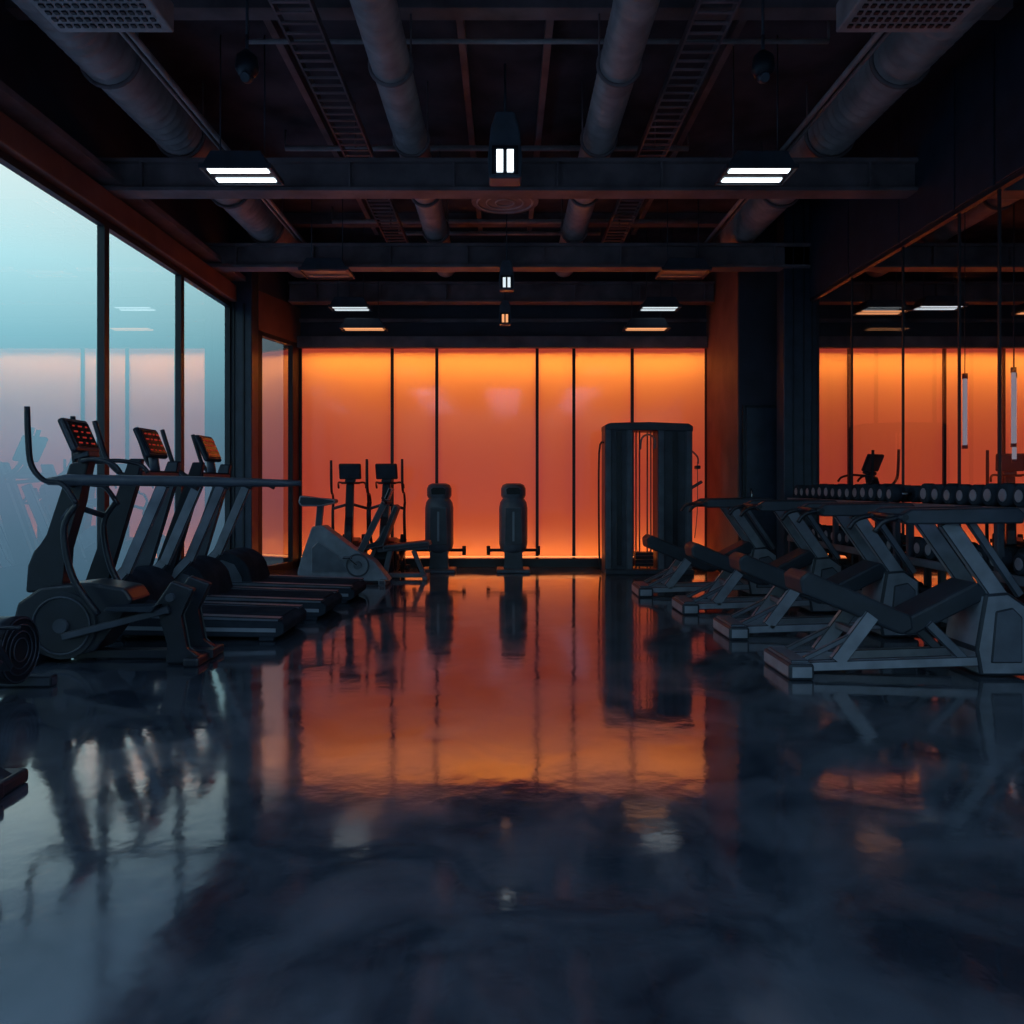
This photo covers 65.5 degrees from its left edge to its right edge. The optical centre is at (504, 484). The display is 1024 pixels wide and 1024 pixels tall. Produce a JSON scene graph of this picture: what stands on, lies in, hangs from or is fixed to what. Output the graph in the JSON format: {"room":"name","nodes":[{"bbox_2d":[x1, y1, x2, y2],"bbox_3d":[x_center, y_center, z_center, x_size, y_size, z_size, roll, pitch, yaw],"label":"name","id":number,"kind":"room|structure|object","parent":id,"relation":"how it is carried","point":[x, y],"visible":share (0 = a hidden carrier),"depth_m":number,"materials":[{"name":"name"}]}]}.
{"room":"gym","nodes":[
{"label":"gym","id":0,"kind":"room"},
{"bbox_2d":[0,0,300,567],"bbox_3d":[-3.450,-1.225,4.601,0.660,4.950,15.203,0,0,0],"label":"wall","id":1,"kind":"structure","parent":0,"point":[32,64],"depth_m":9.48,"materials":[{"name":"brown paint"}]},
{"bbox_2d":[0,151,106,546],"bbox_3d":[-3.735,-0.600,6.500,0.070,3.700,1.800,0,0,0],"label":"window","id":2,"kind":"structure","parent":1,"relation":"in","point":[5,160],"depth_m":7.36,"materials":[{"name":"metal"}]},
{"bbox_2d":[0,80,245,301],"bbox_3d":[-3.610,-2.640,3.875,0.220,0.340,13.750,0,0,0],"label":"beam","id":3,"kind":"structure","parent":1,"relation":"attached to","point":[27,135],"depth_m":7.00,"materials":[{"name":"metal"}]},
{"bbox_2d":[107,222,182,559],"bbox_3d":[-3.735,-0.600,8.270,0.070,3.700,1.740,0,0,0],"label":"window","id":4,"kind":"structure","parent":1,"relation":"in","point":[111,229],"depth_m":9.10,"materials":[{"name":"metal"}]},
{"bbox_2d":[183,272,230,557],"bbox_3d":[-3.735,-0.600,9.945,0.070,3.700,1.610,0,0,0],"label":"window","id":5,"kind":"structure","parent":1,"relation":"in","point":[216,310],"depth_m":10.35,"materials":[{"name":"glass"}]},
{"bbox_2d":[258,330,294,572],"bbox_3d":[-3.339,-0.450,11.536,0.100,3.400,0.981,0,0,15],"label":"window","id":6,"kind":"structure","parent":1,"relation":"in","point":[276,355],"depth_m":11.57,"materials":[{"name":"glass"}]},
{"bbox_2d":[0,567,1023,1023],"bbox_3d":[2.840,1.325,4.925,13.720,0.150,16.450,0,0,0],"label":"floor","id":7,"kind":"structure","parent":0,"point":[468,795],"depth_m":2.97,"materials":[{"name":"concrete"}]},
{"bbox_2d":[0,660,27,798],"bbox_3d":[-2.666,0.356,3.100,1.372,1.788,0.592,0,0,0],"label":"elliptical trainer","id":8,"kind":"object","parent":7,"relation":"on","point":[10,778],"visible":1,"depth_m":3.26,"materials":[{"name":"black plastic"}]},
{"bbox_2d":[0,616,56,686],"bbox_3d":[-2.980,0.850,4.358,0.420,0.800,1.276,0,0,0],"label":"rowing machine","id":9,"kind":"object","parent":7,"relation":"on","point":[19,635],"visible":0.99,"depth_m":4.79,"materials":[{"name":"black plastic"}]},
{"bbox_2d":[15,406,301,666],"bbox_3d":[-2.431,0.356,5.720,2.042,1.788,0.592,0,0,0],"label":"elliptical trainer","id":10,"kind":"object","parent":7,"relation":"on","point":[73,618],"visible":0.98,"depth_m":5.56,"materials":[{"name":"black plastic"}]},
{"bbox_2d":[86,420,306,640],"bbox_3d":[-2.616,0.367,6.720,1.708,1.766,0.790,0,0,0],"label":"treadmill","id":11,"kind":"object","parent":7,"relation":"on","point":[265,621],"visible":0.69,"depth_m":6.38,"materials":[{"name":"metal"}]},
{"bbox_2d":[157,429,341,619],"bbox_3d":[-2.506,0.367,7.720,1.708,1.766,0.790,0,0,0],"label":"treadmill","id":12,"kind":"object","parent":7,"relation":"on","point":[196,562],"visible":0.63,"depth_m":7.54,"materials":[{"name":"metal"}]},
{"bbox_2d":[217,547,366,602],"bbox_3d":[-2.436,0.981,8.750,1.708,0.539,0.752,0,0,0],"label":"treadmill","id":13,"kind":"object","parent":7,"relation":"on","point":[247,567],"visible":0.54,"depth_m":8.49,"materials":[{"name":"plastic"}]},
{"bbox_2d":[298,488,393,584],"bbox_3d":[-2.014,0.643,10.120,1.184,1.215,0.559,0,0,0],"label":"exercise bike","id":14,"kind":"object","parent":7,"relation":"on","point":[326,553],"visible":0.94,"depth_m":9.98,"materials":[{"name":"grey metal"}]},
{"bbox_2d":[330,459,369,552],"bbox_3d":[-2.198,0.446,11.417,0.533,1.609,1.235,0,0,-6],"label":"elliptical trainer","id":15,"kind":"object","parent":7,"relation":"on","point":[350,473],"visible":0.53,"depth_m":11.10,"materials":[{"name":"black plastic"}]},
{"bbox_2d":[366,459,409,572],"bbox_3d":[-1.660,0.446,11.417,0.533,1.609,1.235,0,0,0],"label":"elliptical trainer","id":16,"kind":"object","parent":7,"relation":"on","point":[387,473],"visible":0.73,"depth_m":11.11,"materials":[{"name":"black plastic"}]},
{"bbox_2d":[357,504,430,580],"bbox_3d":[-1.490,0.754,10.600,0.999,0.991,0.420,0,0,0],"label":"weight bench","id":17,"kind":"object","parent":7,"relation":"on","point":[382,541],"visible":0.71,"depth_m":10.57,"materials":[{"name":"metal"}]},
{"bbox_2d":[412,483,465,572],"bbox_3d":[-0.950,0.613,11.500,0.773,1.275,0.440,0,0,0],"label":"trainer","id":18,"kind":"object","parent":7,"relation":"on","point":[439,505],"visible":0.97,"depth_m":11.37,"materials":[{"name":"plastic"}]},
{"bbox_2d":[487,483,539,572],"bbox_3d":[0.120,0.613,11.500,0.773,1.275,0.440,0,0,0],"label":"trainer","id":19,"kind":"object","parent":7,"relation":"on","point":[513,505],"visible":1,"depth_m":11.37,"materials":[{"name":"plastic"}]},
{"bbox_2d":[598,422,702,574],"bbox_3d":[2.050,0.185,11.322,1.478,2.130,0.577,0,0,0],"label":"machine","id":20,"kind":"object","parent":7,"relation":"on","point":[672,442],"visible":0.97,"depth_m":11.13,"materials":[{"name":"metal"}]},
{"bbox_2d":[632,497,776,596],"bbox_3d":[2.268,0.697,9.100,1.566,1.107,0.521,0,0,0],"label":"machine","id":21,"kind":"object","parent":7,"relation":"on","point":[752,544],"visible":0.79,"depth_m":8.93,"materials":[{"name":"metal"}]},
{"bbox_2d":[672,499,841,614],"bbox_3d":[2.488,0.697,7.900,1.566,1.107,0.521,0,0,0],"label":"machine","id":22,"kind":"object","parent":7,"relation":"on","point":[810,556],"visible":0.77,"depth_m":7.73,"materials":[{"name":"metal"}]},
{"bbox_2d":[713,502,918,639],"bbox_3d":[2.588,0.697,6.660,1.566,1.107,0.521,0,0,0],"label":"machine","id":23,"kind":"object","parent":7,"relation":"on","point":[880,577],"visible":0.79,"depth_m":6.50,"materials":[{"name":"plastic"}]},
{"bbox_2d":[787,498,931,593],"bbox_3d":[3.560,0.700,8.235,0.360,1.100,2.640,0,0,0],"label":"dumbbell rack","id":24,"kind":"object","parent":7,"relation":"on","point":[896,525],"visible":0.09,"depth_m":7.84,"materials":[{"name":"metal"}]},
{"bbox_2d":[824,449,901,565],"bbox_3d":[4.863,0.383,11.078,0.574,1.734,1.331,0,0,-30],"label":"elliptical trainer","id":25,"kind":"object","parent":7,"relation":"on","point":[872,463],"visible":0.32,"depth_m":10.80,"materials":[{"name":"black plastic"}]},
{"bbox_2d":[764,505,1023,679],"bbox_3d":[2.598,0.697,5.340,1.566,1.107,0.521,0,0,0],"label":"machine","id":26,"kind":"object","parent":7,"relation":"on","point":[984,635],"visible":1,"depth_m":5.18,"materials":[{"name":"metal"}]},
{"bbox_2d":[810,169,1023,625],"bbox_3d":[3.804,-0.526,3.425,0.056,3.552,12.870,0,0,0],"label":"glass wall","id":27,"kind":"structure","parent":7,"relation":"on","point":[997,189],"depth_m":6.66,"materials":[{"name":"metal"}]},
{"bbox_2d":[906,503,1023,632],"bbox_3d":[3.585,0.700,5.550,0.360,1.100,2.510,0,0,0],"label":"dumbbell rack","id":28,"kind":"object","parent":7,"relation":"on","point":[999,529],"visible":0.16,"depth_m":6.30,"materials":[{"name":"metal"}]},
{"bbox_2d":[985,450,1023,569],"bbox_3d":[6.887,0.383,10.878,0.574,1.734,1.331,0,0,30],"label":"elliptical trainer","id":29,"kind":"object","parent":7,"relation":"on","point":[1012,539],"visible":0.43,"depth_m":10.59,"materials":[{"name":"black plastic"}]},
{"bbox_2d":[135,20,1023,242],"bbox_3d":[2.840,-3.775,4.925,13.720,0.150,16.450,0,0,0],"label":"ceiling","id":30,"kind":"structure","parent":0,"point":[190,54],"depth_m":7.56,"materials":[{"name":"paint"}]},
{"bbox_2d":[29,0,173,31],"bbox_3d":[-2.300,-3.185,4.410,0.680,1.030,0.620,0,0,0],"label":"vent box","id":31,"kind":"object","parent":30,"relation":"attached to","point":[64,15],"visible":1,"depth_m":4.55,"materials":[{"name":"grey metal"}]},
{"bbox_2d":[12,0,304,277],"bbox_3d":[-2.980,-3.342,5.793,0.472,0.716,11.585,0,0,0],"label":"ventilation duct","id":32,"kind":"object","parent":30,"relation":"hanging from","point":[106,60],"visible":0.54,"depth_m":6.40,"materials":[{"name":"metal"}]},
{"bbox_2d":[198,35,283,185],"bbox_3d":[-2.160,-3.118,6.550,0.580,1.165,0.384,0,0,0],"label":"ceiling light","id":33,"kind":"object","parent":30,"relation":"hanging from","point":[223,168],"visible":1,"depth_m":6.45,"materials":[{"name":"white plastic"}]},
{"bbox_2d":[235,0,258,83],"bbox_3d":[-1.750,-3.207,5.400,0.160,0.986,0.160,0,0,0],"label":"security camera","id":34,"kind":"object","parent":30,"relation":"hanging from","point":[246,62],"visible":1,"depth_m":5.36,"materials":[{"name":"black plastic"}]},
{"bbox_2d":[298,199,354,278],"bbox_3d":[-2.100,-3.092,9.400,0.580,1.215,0.424,0,0,0],"label":"ceiling light","id":35,"kind":"object","parent":30,"relation":"hanging from","point":[311,268],"visible":0.97,"depth_m":9.25,"materials":[{"name":"black metal"}]},
{"bbox_2d":[268,0,408,242],"bbox_3d":[-1.450,-3.475,5.700,0.280,0.450,11.400,0,0,0],"label":"cable tray","id":36,"kind":"object","parent":30,"relation":"attached to","point":[293,44],"visible":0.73,"depth_m":6.49,"materials":[{"name":"paint"}]},
{"bbox_2d":[328,227,372,311],"bbox_3d":[-2.200,-3.103,11.350,0.580,1.195,0.324,0,0,0],"label":"ceiling light","id":37,"kind":"object","parent":30,"relation":"hanging from","point":[338,304],"visible":0.96,"depth_m":11.20,"materials":[{"name":"black metal"}]},
{"bbox_2d":[339,230,387,330],"bbox_3d":[-2.050,-2.978,11.550,0.660,1.445,0.264,0,0,0],"label":"ceiling light","id":38,"kind":"object","parent":30,"relation":"hanging from","point":[349,324],"visible":0.98,"depth_m":11.43,"materials":[{"name":"black metal"}]},
{"bbox_2d":[350,0,454,276],"bbox_3d":[-0.860,-3.349,5.793,0.346,0.703,11.585,0,0,0],"label":"ventilation duct","id":39,"kind":"object","parent":30,"relation":"hanging from","point":[390,61],"visible":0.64,"depth_m":6.08,"materials":[{"name":"metal"}]},
{"bbox_2d":[471,199,538,213],"bbox_3d":[0.000,-3.369,8.600,0.740,0.662,0.740,0,0,0],"label":"ceiling vent","id":40,"kind":"object","parent":30,"relation":"in","point":[498,206],"visible":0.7,"depth_m":8.68,"materials":[{"name":"metal"}]},
{"bbox_2d":[499,300,510,325],"bbox_3d":[0.000,-2.994,11.393,0.180,1.412,0.147,0,0,0],"label":"floodlight","id":41,"kind":"object","parent":30,"relation":"hanging from","point":[504,310],"visible":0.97,"depth_m":11.33,"materials":[{"name":"metal"}]},
{"bbox_2d":[488,64,521,185],"bbox_3d":[0.000,-3.180,6.987,0.300,1.040,0.245,0,0,0],"label":"pendant light","id":42,"kind":"object","parent":30,"relation":"hanging from","point":[504,151],"visible":1,"depth_m":6.89,"materials":[{"name":"metal"}]},
{"bbox_2d":[499,214,513,291],"bbox_3d":[0.020,-3.019,9.592,0.186,1.362,0.152,0,0,0],"label":"ceiling light","id":43,"kind":"object","parent":30,"relation":"hanging from","point":[506,277],"visible":0.97,"depth_m":9.53,"materials":[{"name":"metal"}]},
{"bbox_2d":[5,0,1012,234],"bbox_3d":[0.030,-3.625,5.750,7.500,0.150,11.500,0,0,0],"label":"ceiling joists","id":44,"kind":"object","parent":30,"relation":"attached to","point":[460,11],"depth_m":6.06,"materials":[{"name":"black metal"}]},
{"bbox_2d":[249,20,829,234],"bbox_3d":[0.138,-3.590,7.250,4.897,0.220,7.760,0,0,0],"label":"pipes","id":45,"kind":"object","parent":30,"relation":"attached to","point":[251,41],"visible":0.55,"depth_m":8.28,"materials":[{"name":"metal"}]},
{"bbox_2d":[555,0,659,276],"bbox_3d":[0.860,-3.349,5.793,0.346,0.703,11.585,0,0,0],"label":"ventilation duct","id":46,"kind":"object","parent":30,"relation":"hanging from","point":[619,61],"visible":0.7,"depth_m":6.08,"materials":[{"name":"metal"}]},
{"bbox_2d":[622,230,670,330],"bbox_3d":[2.050,-2.978,11.550,0.660,1.445,0.264,0,0,0],"label":"ceiling light","id":47,"kind":"object","parent":30,"relation":"hanging from","point":[634,324],"visible":0.97,"depth_m":11.43,"materials":[{"name":"black metal"}]},
{"bbox_2d":[637,227,681,311],"bbox_3d":[2.200,-3.103,11.350,0.580,1.195,0.324,0,0,0],"label":"ceiling light","id":48,"kind":"object","parent":30,"relation":"hanging from","point":[650,304],"visible":0.94,"depth_m":11.20,"materials":[{"name":"black metal"}]},
{"bbox_2d":[601,0,741,242],"bbox_3d":[1.450,-3.475,5.700,0.280,0.450,11.400,0,0,0],"label":"cable tray","id":49,"kind":"object","parent":30,"relation":"attached to","point":[716,44],"visible":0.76,"depth_m":6.49,"materials":[{"name":"paint"}]},
{"bbox_2d":[655,199,711,278],"bbox_3d":[2.100,-3.092,9.400,0.580,1.215,0.424,0,0,0],"label":"ceiling light","id":50,"kind":"object","parent":30,"relation":"hanging from","point":[674,268],"visible":0.95,"depth_m":9.25,"materials":[{"name":"black metal"}]},
{"bbox_2d":[714,35,798,185],"bbox_3d":[2.060,-3.118,6.550,0.580,1.165,0.384,0,0,0],"label":"ceiling light","id":51,"kind":"object","parent":30,"relation":"hanging from","point":[745,168],"visible":0.98,"depth_m":6.46,"materials":[{"name":"white plastic"}]},
{"bbox_2d":[751,0,774,83],"bbox_3d":[1.750,-3.207,5.400,0.160,0.986,0.160,0,0,0],"label":"security camera","id":52,"kind":"object","parent":30,"relation":"hanging from","point":[763,62],"visible":1,"depth_m":5.36,"materials":[{"name":"black plastic"}]},
{"bbox_2d":[719,0,997,242],"bbox_3d":[2.980,-3.342,5.145,0.472,0.716,10.290,0,0,0],"label":"ventilation duct","id":53,"kind":"object","parent":30,"relation":"hanging from","point":[902,60],"visible":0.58,"depth_m":6.39,"materials":[{"name":"metal"}]},
{"bbox_2d":[853,272,910,314],"bbox_3d":[5.100,-3.018,10.800,0.660,1.365,0.324,0,0,0],"label":"ceiling light","id":54,"kind":"object","parent":30,"relation":"hanging from","point":[869,307],"visible":0.83,"depth_m":10.65,"materials":[{"name":"black metal"}]},
{"bbox_2d":[836,0,980,31],"bbox_3d":[2.300,-3.185,4.410,0.680,1.030,0.620,0,0,0],"label":"vent box","id":55,"kind":"object","parent":30,"relation":"attached to","point":[851,15],"visible":1,"depth_m":4.55,"materials":[{"name":"grey metal"}]},
{"bbox_2d":[911,236,968,310],"bbox_3d":[6.100,-3.092,11.200,0.660,1.215,0.324,0,0,0],"label":"ceiling light","id":56,"kind":"object","parent":30,"relation":"hanging from","point":[927,303],"visible":0.89,"depth_m":11.05,"materials":[{"name":"black metal"}]},
{"bbox_2d":[866,199,1018,277],"bbox_3d":[5.400,-3.348,7.798,0.409,0.705,7.595,0,0,0],"label":"ventilation duct","id":57,"kind":"object","parent":30,"relation":"hanging from","point":[987,208],"visible":0.22,"depth_m":9.23,"materials":[{"name":"metal"}]},
{"bbox_2d":[962,213,967,448],"bbox_3d":[5.200,-2.055,9.000,0.060,3.290,0.060,0,0,0],"label":"tube light","id":58,"kind":"object","parent":30,"relation":"hanging from","point":[964,375],"visible":0.94,"depth_m":8.99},
{"bbox_2d":[1010,204,1016,446],"bbox_3d":[5.750,-2.065,9.000,0.060,3.270,0.060,0,0,0],"label":"tube light","id":59,"kind":"object","parent":30,"relation":"hanging from","point":[1013,370],"visible":0.94,"depth_m":8.99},
{"bbox_2d":[1011,203,1016,462],"bbox_3d":[5.950,-1.980,9.300,0.060,3.440,0.060,0,0,0],"label":"tube light","id":60,"kind":"object","parent":30,"relation":"hanging from","point":[1014,449],"visible":0.51,"depth_m":9.29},
{"bbox_2d":[1011,303,1023,314],"bbox_3d":[7.300,-3.018,10.800,0.660,1.365,0.324,0,0,0],"label":"ceiling light","id":61,"kind":"object","parent":30,"relation":"hanging from","point":[1019,310],"visible":0.9,"depth_m":10.85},
{"bbox_2d":[297,272,1023,348],"bbox_3d":[3.000,-1.225,12.550,12.800,4.950,1.000,0,0,0],"label":"wall","id":62,"kind":"structure","parent":0,"point":[408,326],"depth_m":12.15,"materials":[{"name":"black paint"}]},
{"bbox_2d":[300,348,1023,566],"bbox_3d":[3.050,-0.505,12.500,12.500,3.510,0.800,0,0,0],"label":"glass wall","id":63,"kind":"structure","parent":62,"relation":"attached to","point":[476,422],"depth_m":12.16,"materials":[{"name":"glass"}]},
{"bbox_2d":[706,0,1023,571],"bbox_3d":[3.545,-1.225,4.675,0.950,4.950,15.350,0,0,0],"label":"wall","id":64,"kind":"structure","parent":0,"point":[741,324],"depth_m":10.50,"materials":[{"name":"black paint"}]},
{"bbox_2d":[288,281,714,304],"bbox_3d":[-0.050,-2.830,11.750,6.240,0.300,0.220,0,0,0],"label":"ceiling beam","id":65,"kind":"structure","parent":64,"relation":"attached to","point":[300,292],"depth_m":11.70,"materials":[{"name":"black metal"}]},
{"bbox_2d":[204,243,810,271],"bbox_3d":[0.030,-2.830,9.900,7.500,0.300,0.220,0,0,0],"label":"ceiling beam","id":66,"kind":"structure","parent":64,"relation":"attached to","point":[236,257],"depth_m":9.85,"materials":[{"name":"black metal"}]},
{"bbox_2d":[98,158,917,198],"bbox_3d":[0.030,-2.830,7.350,7.500,0.300,0.220,0,0,0],"label":"ceiling beam","id":67,"kind":"structure","parent":64,"relation":"attached to","point":[143,178],"depth_m":7.30,"materials":[{"name":"black metal"}]},
{"bbox_2d":[119,32,306,242],"bbox_3d":[-2.534,-3.026,5.700,0.111,0.056,11.400,0,0,0],"label":"cable tray","id":68,"kind":"object","parent":67,"relation":"attached to","point":[132,35],"visible":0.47,"depth_m":6.26,"materials":[{"name":"black metal"}]},
{"bbox_2d":[703,32,890,242],"bbox_3d":[2.534,-3.026,5.700,0.111,0.056,11.400,0,0,0],"label":"cable tray","id":69,"kind":"object","parent":67,"relation":"attached to","point":[877,35],"visible":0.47,"depth_m":6.28,"materials":[{"name":"black metal"}]},
{"bbox_2d":[742,405,776,554],"bbox_3d":[3.430,0.100,10.434,0.620,2.300,0.128,0,0,0],"label":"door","id":70,"kind":"structure","parent":64,"relation":"in","point":[759,422],"depth_m":10.42,"materials":[{"name":"metal"}]},
{"bbox_2d":[777,199,816,558],"bbox_3d":[3.655,-1.225,9.980,0.410,4.950,0.280,0,0,0],"label":"column","id":71,"kind":"structure","parent":64,"relation":"attached to","point":[793,300],"depth_m":9.85,"materials":[{"name":"paint"}]},
{"bbox_2d":[809,3,1023,297],"bbox_3d":[3.769,-2.905,3.425,0.019,1.190,12.826,0,0,0],"label":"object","id":72,"kind":"structure","parent":64,"relation":"attached to","point":[965,134],"depth_m":6.86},
{"bbox_3d":[9.525,-1.225,5.025,0.250,4.950,16.050,0,0,0],"label":"wall","id":73,"kind":"structure","parent":0,"visible":0},
{"bbox_2d":[819,281,1023,304],"bbox_3d":[6.715,-2.830,11.750,5.370,0.300,0.220,0,0,0],"label":"ceiling beam","id":74,"kind":"structure","parent":73,"relation":"attached to","point":[976,292],"depth_m":11.70,"materials":[{"name":"black metal"}]},
{"bbox_2d":[865,243,1023,271],"bbox_3d":[6.670,-2.830,9.900,5.460,0.300,0.220,0,0,0],"label":"ceiling beam","id":75,"kind":"structure","parent":73,"relation":"attached to","point":[919,257],"depth_m":9.85,"materials":[{"name":"black metal"}]},
{"bbox_2d":[989,178,1023,198],"bbox_3d":[6.620,-2.830,7.350,5.560,0.300,0.220,0,0,0],"label":"ceiling beam","id":76,"kind":"structure","parent":73,"relation":"attached to","point":[1016,190],"depth_m":7.30,"materials":[{"name":"black metal"}]}
]}

